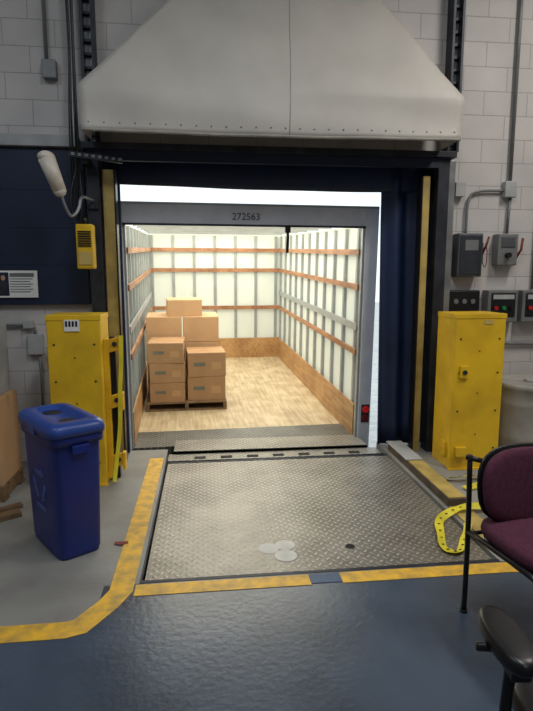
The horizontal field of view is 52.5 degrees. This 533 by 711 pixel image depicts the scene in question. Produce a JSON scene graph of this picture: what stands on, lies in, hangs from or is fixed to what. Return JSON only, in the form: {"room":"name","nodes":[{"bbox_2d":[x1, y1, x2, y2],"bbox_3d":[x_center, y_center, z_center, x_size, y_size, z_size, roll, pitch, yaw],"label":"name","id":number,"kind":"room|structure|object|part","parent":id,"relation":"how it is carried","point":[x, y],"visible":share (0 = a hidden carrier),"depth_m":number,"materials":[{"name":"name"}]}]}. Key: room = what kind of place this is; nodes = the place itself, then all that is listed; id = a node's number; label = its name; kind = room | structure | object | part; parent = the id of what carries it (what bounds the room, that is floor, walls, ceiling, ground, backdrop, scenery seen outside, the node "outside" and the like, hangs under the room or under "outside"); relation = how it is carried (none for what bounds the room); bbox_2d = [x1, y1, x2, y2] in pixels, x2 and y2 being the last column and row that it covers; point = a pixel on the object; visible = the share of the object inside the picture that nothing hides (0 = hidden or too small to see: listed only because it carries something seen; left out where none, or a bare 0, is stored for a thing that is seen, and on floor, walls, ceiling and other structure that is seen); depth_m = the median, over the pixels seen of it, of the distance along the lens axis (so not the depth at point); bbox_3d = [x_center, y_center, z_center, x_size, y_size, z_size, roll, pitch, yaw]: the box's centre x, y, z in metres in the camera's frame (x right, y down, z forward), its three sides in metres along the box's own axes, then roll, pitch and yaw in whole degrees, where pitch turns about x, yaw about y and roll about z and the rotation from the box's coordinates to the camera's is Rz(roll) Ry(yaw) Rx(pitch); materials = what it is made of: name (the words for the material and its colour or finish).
{"room":"loading area","nodes":[
{"label":"loading area","id":0,"kind":"room"},
{"bbox_2d":[0,442,532,710],"bbox_3d":[0.444,2.124,0.844,10.000,1.253,8.950,-1,8,-6],"label":"floor","id":1,"kind":"structure","parent":0,"point":[399,644],"depth_m":2.47,"materials":[{"name":"grey paint"}]},
{"bbox_2d":[0,502,22,521],"bbox_3d":[-1.971,1.079,3.477,0.800,0.060,0.300,-7,11,-40],"label":"lumber","id":2,"kind":"object","parent":1,"relation":"on","point":[8,512],"visible":1,"depth_m":3.64,"materials":[{"name":"brown wood"}]},
{"bbox_2d":[0,467,24,502],"bbox_3d":[-2.429,0.975,4.015,1.070,0.112,0.440,-1,8,-6],"label":"pallet","id":3,"kind":"object","parent":1,"relation":"on","point":[17,479],"visible":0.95,"depth_m":4.01,"materials":[{"name":"brown wood"}]},
{"bbox_2d":[0,389,21,485],"bbox_3d":[-2.375,0.607,3.967,0.943,0.628,0.400,-1,8,-6],"label":"cardboard box","id":4,"kind":"object","parent":3,"relation":"on","point":[10,451],"visible":1,"depth_m":4.00,"materials":[{"name":"brown cardboard"}]},
{"bbox_2d":[0,320,9,394],"bbox_3d":[-2.395,0.029,3.881,0.903,0.539,0.380,-1,8,-6],"label":"cardboard box","id":5,"kind":"object","parent":4,"relation":"on","point":[4,362],"visible":1,"depth_m":4.03,"materials":[{"name":"brown cardboard"}]},
{"bbox_2d":[18,403,104,560],"bbox_3d":[-1.221,0.736,3.242,0.342,0.805,0.600,-7,11,-41],"label":"recycling bin","id":6,"kind":"object","parent":1,"relation":"on","point":[62,440],"visible":1,"depth_m":3.06,"materials":[{"name":"blue plastic"}]},
{"bbox_2d":[45,312,126,485],"bbox_3d":[-1.375,0.332,4.238,0.555,1.319,0.352,-1,8,-6],"label":"cabinet","id":7,"kind":"object","parent":1,"relation":"on","point":[82,356],"visible":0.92,"depth_m":4.07,"materials":[{"name":"metal"}]},
{"bbox_2d":[114,541,127,544],"bbox_3d":[-0.879,1.135,3.266,0.080,0.004,0.045,-1,8,-6],"label":"scrap","id":8,"kind":"object","parent":1,"relation":"on","point":[117,542],"visible":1,"depth_m":3.27,"materials":[{"name":"plastic"}]},
{"bbox_2d":[139,435,499,583],"bbox_3d":[0.191,1.441,4.229,2.010,0.918,2.460,-1,8,-6],"label":"dock leveler","id":9,"kind":"object","parent":1,"relation":"on","point":[265,506],"visible":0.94,"depth_m":3.67,"materials":[{"name":"metal"}]},
{"bbox_2d":[435,502,480,552],"bbox_3d":[1.417,1.054,3.644,0.326,0.060,1.226,8,12,44],"label":"caution tape","id":10,"kind":"object","parent":9,"relation":"on","point":[439,521],"visible":0.59,"depth_m":3.47,"materials":[{"name":"plastic"}]},
{"bbox_2d":[386,441,483,538],"bbox_3d":[1.299,0.980,4.084,0.145,0.082,1.980,-1,8,-6],"label":"curb","id":11,"kind":"object","parent":1,"relation":"on","point":[446,492],"visible":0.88,"depth_m":4.14,"materials":[{"name":"yellow concrete"}]},
{"bbox_2d":[444,475,476,488],"bbox_3d":[1.594,0.977,4.198,0.366,0.051,0.267,-1,8,-6],"label":"caution tape","id":12,"kind":"object","parent":1,"relation":"on","point":[474,485],"visible":0.4,"depth_m":4.12,"materials":[{"name":"plastic"}]},
{"bbox_2d":[432,311,506,470],"bbox_3d":[1.716,0.287,4.600,0.460,1.304,0.380,-1,8,-6],"label":"cabinet","id":13,"kind":"object","parent":1,"relation":"on","point":[470,344],"visible":0.98,"depth_m":4.47,"materials":[{"name":"metal"}]},
{"bbox_2d":[460,442,532,613],"bbox_3d":[1.252,0.857,2.368,0.566,0.822,0.549,-2,8,-12],"label":"chair","id":14,"kind":"object","parent":1,"relation":"on","point":[505,474],"visible":0.98,"depth_m":2.46,"materials":[{"name":"purple fabric"}]},
{"bbox_2d":[475,605,532,710],"bbox_3d":[0.877,0.896,1.381,0.652,1.028,0.614,0,8,0],"label":"office chair","id":15,"kind":"object","parent":1,"relation":"on","point":[503,636],"visible":1,"depth_m":1.37,"materials":[{"name":"black plastic"}]},
{"bbox_2d":[498,374,532,446],"bbox_3d":[2.332,0.558,4.801,0.610,0.710,0.610,-1,8,-6],"label":"drum","id":16,"kind":"object","parent":1,"relation":"on","point":[516,408],"visible":0.62,"depth_m":4.61,"materials":[{"name":"grey plastic"}]},
{"bbox_2d":[0,0,532,461],"bbox_3d":[-0.046,-1.693,4.680,10.000,5.200,0.200,-1,8,-6],"label":"wall","id":17,"kind":"structure","parent":0,"point":[30,103],"depth_m":4.63,"materials":[{"name":"grey brick"}]},
{"bbox_2d":[6,320,44,404],"bbox_3d":[-2.501,0.152,4.537,1.230,0.890,0.059,-1,8,-6],"label":"outlet box","id":18,"kind":"object","parent":17,"relation":"attached to","point":[35,341],"visible":0.91,"depth_m":4.54,"materials":[{"name":"grey metal"}]},
{"bbox_2d":[0,133,90,304],"bbox_3d":[-3.192,-1.072,4.264,3.435,1.350,0.089,-1,8,-6],"label":"wall panel","id":19,"kind":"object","parent":17,"relation":"in","point":[37,233],"depth_m":4.41,"materials":[{"name":"blue paint"}]},
{"bbox_2d":[0,271,38,297],"bbox_3d":[-2.052,-0.588,4.444,0.325,0.220,0.017,-1,8,-6],"label":"poster","id":20,"kind":"object","parent":19,"relation":"attached to","point":[13,284],"visible":1,"depth_m":4.44,"materials":[{"name":"paper"}]},
{"bbox_2d":[41,0,57,80],"bbox_3d":[-1.713,-3.180,4.136,0.105,2.000,0.069,-1,8,-6],"label":"conduit","id":21,"kind":"object","parent":17,"relation":"attached to","point":[49,66],"visible":1,"depth_m":4.24,"materials":[{"name":"grey metal"}]},
{"bbox_2d":[78,0,100,141],"bbox_3d":[-1.399,-2.815,4.192,0.100,2.240,0.125,-1,8,-6],"label":"track","id":22,"kind":"object","parent":17,"relation":"attached to","point":[87,22],"depth_m":4.22,"materials":[{"name":"black metal"}]},
{"bbox_2d":[101,161,431,452],"bbox_3d":[0.038,-0.556,4.861,3.030,2.873,0.090,-1,8,-6],"label":"dock seal","id":23,"kind":"object","parent":17,"relation":"hanging from","point":[398,187],"visible":0.42,"depth_m":4.86,"materials":[{"name":"blue fabric"}]},
{"bbox_2d":[81,141,456,458],"bbox_3d":[0.090,-0.405,4.683,3.130,2.650,0.185,-1,8,-6],"label":"door frame","id":24,"kind":"structure","parent":17,"relation":"in","point":[443,169],"depth_m":4.55,"materials":[{"name":"black metal"}]},
{"bbox_2d":[37,150,98,217],"bbox_3d":[-1.462,-1.262,4.071,0.159,0.451,0.575,4,9,23],"label":"lamp","id":25,"kind":"object","parent":24,"relation":"attached to","point":[47,160],"visible":1,"depth_m":3.87,"materials":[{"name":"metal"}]},
{"bbox_2d":[65,0,81,224],"bbox_3d":[-1.507,-2.563,4.092,0.106,3.109,0.133,-1,8,-6],"label":"cable bundle","id":26,"kind":"object","parent":24,"relation":"attached to","point":[69,24],"visible":0.86,"depth_m":4.20,"materials":[{"name":"black plastic"}]},
{"bbox_2d":[75,216,97,268],"bbox_3d":[-1.410,-0.884,4.261,0.130,0.400,0.246,-1,8,-6],"label":"station","id":27,"kind":"object","parent":24,"relation":"attached to","point":[87,249],"visible":1,"depth_m":4.15,"materials":[{"name":"yellow plastic"}]},
{"bbox_2d":[68,151,122,165],"bbox_3d":[-1.321,-1.535,4.219,0.402,0.082,0.163,-1,8,-6],"label":"bracket","id":28,"kind":"object","parent":24,"relation":"attached to","point":[86,157],"visible":1,"depth_m":4.15,"materials":[{"name":"metal"}]},
{"bbox_3d":[0.090,-0.405,4.683,3.130,2.650,0.185,-1,8,-6],"label":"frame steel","id":29,"kind":"part","parent":24,"relation":"part of","materials":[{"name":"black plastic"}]},
{"bbox_2d":[77,0,464,149],"bbox_3d":[0.071,-2.329,4.143,2.903,1.351,0.440,-1,8,-6],"label":"hood","id":30,"kind":"object","parent":24,"relation":"attached to","point":[306,69],"visible":1,"depth_m":4.05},
{"bbox_2d":[442,0,465,151],"bbox_3d":[1.592,-2.863,4.526,0.100,2.240,0.125,-1,8,-6],"label":"track","id":31,"kind":"object","parent":17,"relation":"attached to","point":[456,8],"depth_m":4.54,"materials":[{"name":"black metal"}]},
{"bbox_2d":[454,182,465,196],"bbox_3d":[1.703,-1.465,4.775,0.090,0.120,0.069,-1,8,-6],"label":"junction box","id":32,"kind":"object","parent":17,"relation":"attached to","point":[460,187],"visible":0.76,"depth_m":4.74,"materials":[{"name":"grey metal"}]},
{"bbox_2d":[449,290,479,310],"bbox_3d":[1.784,-0.494,4.910,0.290,0.200,0.099,-1,8,-6],"label":"control panel","id":33,"kind":"object","parent":17,"relation":"attached to","point":[459,300],"visible":0.76,"depth_m":4.87,"materials":[{"name":"black plastic"}]},
{"bbox_2d":[451,233,489,276],"bbox_3d":[1.831,-0.898,4.836,0.300,0.380,0.140,-1,8,-6],"label":"switch","id":34,"kind":"object","parent":17,"relation":"attached to","point":[468,251],"visible":1,"depth_m":4.77,"materials":[{"name":"metal"}]},
{"bbox_2d":[464,0,522,233],"bbox_3d":[2.000,-2.664,4.634,0.452,3.165,0.069,-1,8,-6],"label":"conduit","id":35,"kind":"object","parent":17,"relation":"attached to","point":[509,188],"visible":0.98,"depth_m":4.78,"materials":[{"name":"grey metal"}]},
{"bbox_2d":[481,290,517,321],"bbox_3d":[2.135,-0.452,4.931,0.290,0.290,0.149,-1,8,-6],"label":"control panel","id":36,"kind":"object","parent":17,"relation":"attached to","point":[500,301],"visible":0.88,"depth_m":4.88,"materials":[{"name":"black plastic"}]},
{"bbox_2d":[491,234,523,265],"bbox_3d":[2.180,-0.952,4.863,0.241,0.280,0.149,-1,8,-6],"label":"switch","id":37,"kind":"object","parent":17,"relation":"attached to","point":[504,246],"visible":1,"depth_m":4.83,"materials":[{"name":"grey metal"}]},
{"bbox_2d":[504,342,532,344],"bbox_3d":[2.555,-0.208,5.061,0.994,0.218,0.028,-1,8,-6],"label":"conduit","id":38,"kind":"object","parent":17,"relation":"attached to","point":[506,343],"visible":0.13,"depth_m":5.04,"materials":[{"name":"grey metal"}]},
{"bbox_2d":[517,290,532,321],"bbox_3d":[2.463,-0.457,4.968,0.290,0.290,0.149,-1,8,-6],"label":"control panel","id":39,"kind":"object","parent":17,"relation":"attached to","point":[525,297],"visible":0.87,"depth_m":4.92,"materials":[{"name":"black plastic"}]},
{"bbox_2d":[531,260,532,288],"bbox_3d":[2.453,-2.425,4.726,0.024,3.665,0.024,-1,8,-6],"label":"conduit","id":40,"kind":"object","parent":17,"relation":"attached to","point":[532,260],"visible":1,"depth_m":4.97,"materials":[{"name":"grey metal"}]},
{"label":"outside","id":41,"kind":"structure","parent":0,"visible":0},
{"bbox_2d":[368,302,378,446],"bbox_3d":[-3.637,-1.790,32.356,60.000,0.100,55.040,-1,8,-6],"label":"ground","id":42,"kind":"structure","parent":41,"point":[374,383],"depth_m":14.04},
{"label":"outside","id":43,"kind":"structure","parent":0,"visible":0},
{"bbox_2d":[121,201,379,457],"bbox_3d":[-0.695,-0.174,8.307,2.440,3.542,6.739,-1,8,-9],"label":"box truck","id":44,"kind":"object","parent":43,"point":[295,312],"visible":0.78,"depth_m":6.48,"materials":[{"name":"white metal"}]},
{"bbox_2d":[146,390,226,411],"bbox_3d":[-1.013,0.486,6.811,0.930,0.156,1.104,-1,8,-9],"label":"pallet","id":45,"kind":"object","parent":44,"relation":"in","point":[224,402],"visible":0.42,"depth_m":6.31,"materials":[{"name":"brown wood"}]},
{"bbox_2d":[147,367,149,391],"bbox_3d":[-1.296,0.245,6.965,0.433,0.334,0.534,-1,8,-9],"label":"cardboard box","id":46,"kind":"object","parent":45,"relation":"on","point":[148,368],"visible":0.13,"depth_m":6.68,"materials":[{"name":"brown cardboard"}]},
{"bbox_3d":[-1.294,-0.060,6.904,0.433,0.309,0.521,-1,11,-9],"label":"cardboard box","id":47,"kind":"object","parent":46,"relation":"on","visible":0},
{"bbox_2d":[146,312,181,342],"bbox_3d":[-1.292,-0.363,6.845,0.433,0.334,0.534,-1,8,-9],"label":"cardboard box","id":48,"kind":"object","parent":47,"relation":"on","point":[158,324],"visible":0.77,"depth_m":6.59,"materials":[{"name":"brown cardboard"}]},
{"bbox_2d":[166,297,201,315],"bbox_3d":[-1.047,-0.619,6.829,0.423,0.220,0.379,-2,9,-13],"label":"cardboard box","id":49,"kind":"object","parent":48,"relation":"on","point":[175,306],"visible":1,"depth_m":6.66,"materials":[{"name":"brown cardboard"}]},
{"bbox_2d":[150,382,184,402],"bbox_3d":[-1.176,0.387,6.450,0.403,0.252,0.460,-1,8,-9],"label":"cardboard box","id":50,"kind":"object","parent":45,"relation":"on","point":[159,392],"visible":0.66,"depth_m":6.23,"materials":[{"name":"brown cardboard"}]},
{"bbox_2d":[149,359,184,382],"bbox_3d":[-1.174,0.159,6.405,0.403,0.252,0.460,-1,8,-10],"label":"cardboard box","id":51,"kind":"object","parent":50,"relation":"on","point":[159,372],"visible":0.71,"depth_m":6.19,"materials":[{"name":"brown cardboard"}]},
{"bbox_2d":[147,337,184,362],"bbox_3d":[-1.172,-0.068,6.361,0.403,0.253,0.460,-1,8,-6],"label":"cardboard box","id":52,"kind":"object","parent":51,"relation":"on","point":[160,349],"visible":1,"depth_m":6.15,"materials":[{"name":"brown cardboard"}]},
{"bbox_2d":[185,366,186,389],"bbox_3d":[-0.855,0.234,7.035,0.438,0.334,0.534,-1,8,-9],"label":"cardboard box","id":53,"kind":"object","parent":45,"relation":"on","point":[185,366],"visible":0.02,"depth_m":6.75,"materials":[{"name":"brown cardboard"}]},
{"bbox_2d":[184,341,218,365],"bbox_3d":[-0.852,-0.070,6.976,0.438,0.334,0.534,-1,8,-9],"label":"cardboard box","id":54,"kind":"object","parent":53,"relation":"on","point":[203,343],"visible":0.1,"depth_m":6.70,"materials":[{"name":"brown cardboard"}]},
{"bbox_2d":[183,312,218,341],"bbox_3d":[-0.850,-0.374,6.915,0.438,0.334,0.534,-1,8,-9],"label":"cardboard box","id":55,"kind":"object","parent":54,"relation":"on","point":[205,327],"visible":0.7,"depth_m":6.67,"materials":[{"name":"brown cardboard"}]},
{"bbox_2d":[187,374,225,400],"bbox_3d":[-0.732,0.350,6.521,0.443,0.303,0.413,-1,8,-9],"label":"cardboard box","id":56,"kind":"object","parent":45,"relation":"on","point":[212,387],"visible":0.7,"depth_m":6.33,"materials":[{"name":"brown cardboard"}]},
{"bbox_2d":[186,346,225,376],"bbox_3d":[-0.730,0.070,6.466,0.443,0.303,0.413,-2,8,-11],"label":"cardboard box","id":57,"kind":"object","parent":56,"relation":"on","point":[200,361],"visible":1,"depth_m":6.28,"materials":[{"name":"brown cardboard"}]},
{"bbox_3d":[-0.509,-1.628,6.929,2.270,0.050,4.280,-1,11,-9],"label":"roof panel","id":58,"kind":"part","parent":44,"relation":"part of","materials":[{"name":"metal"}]}
]}

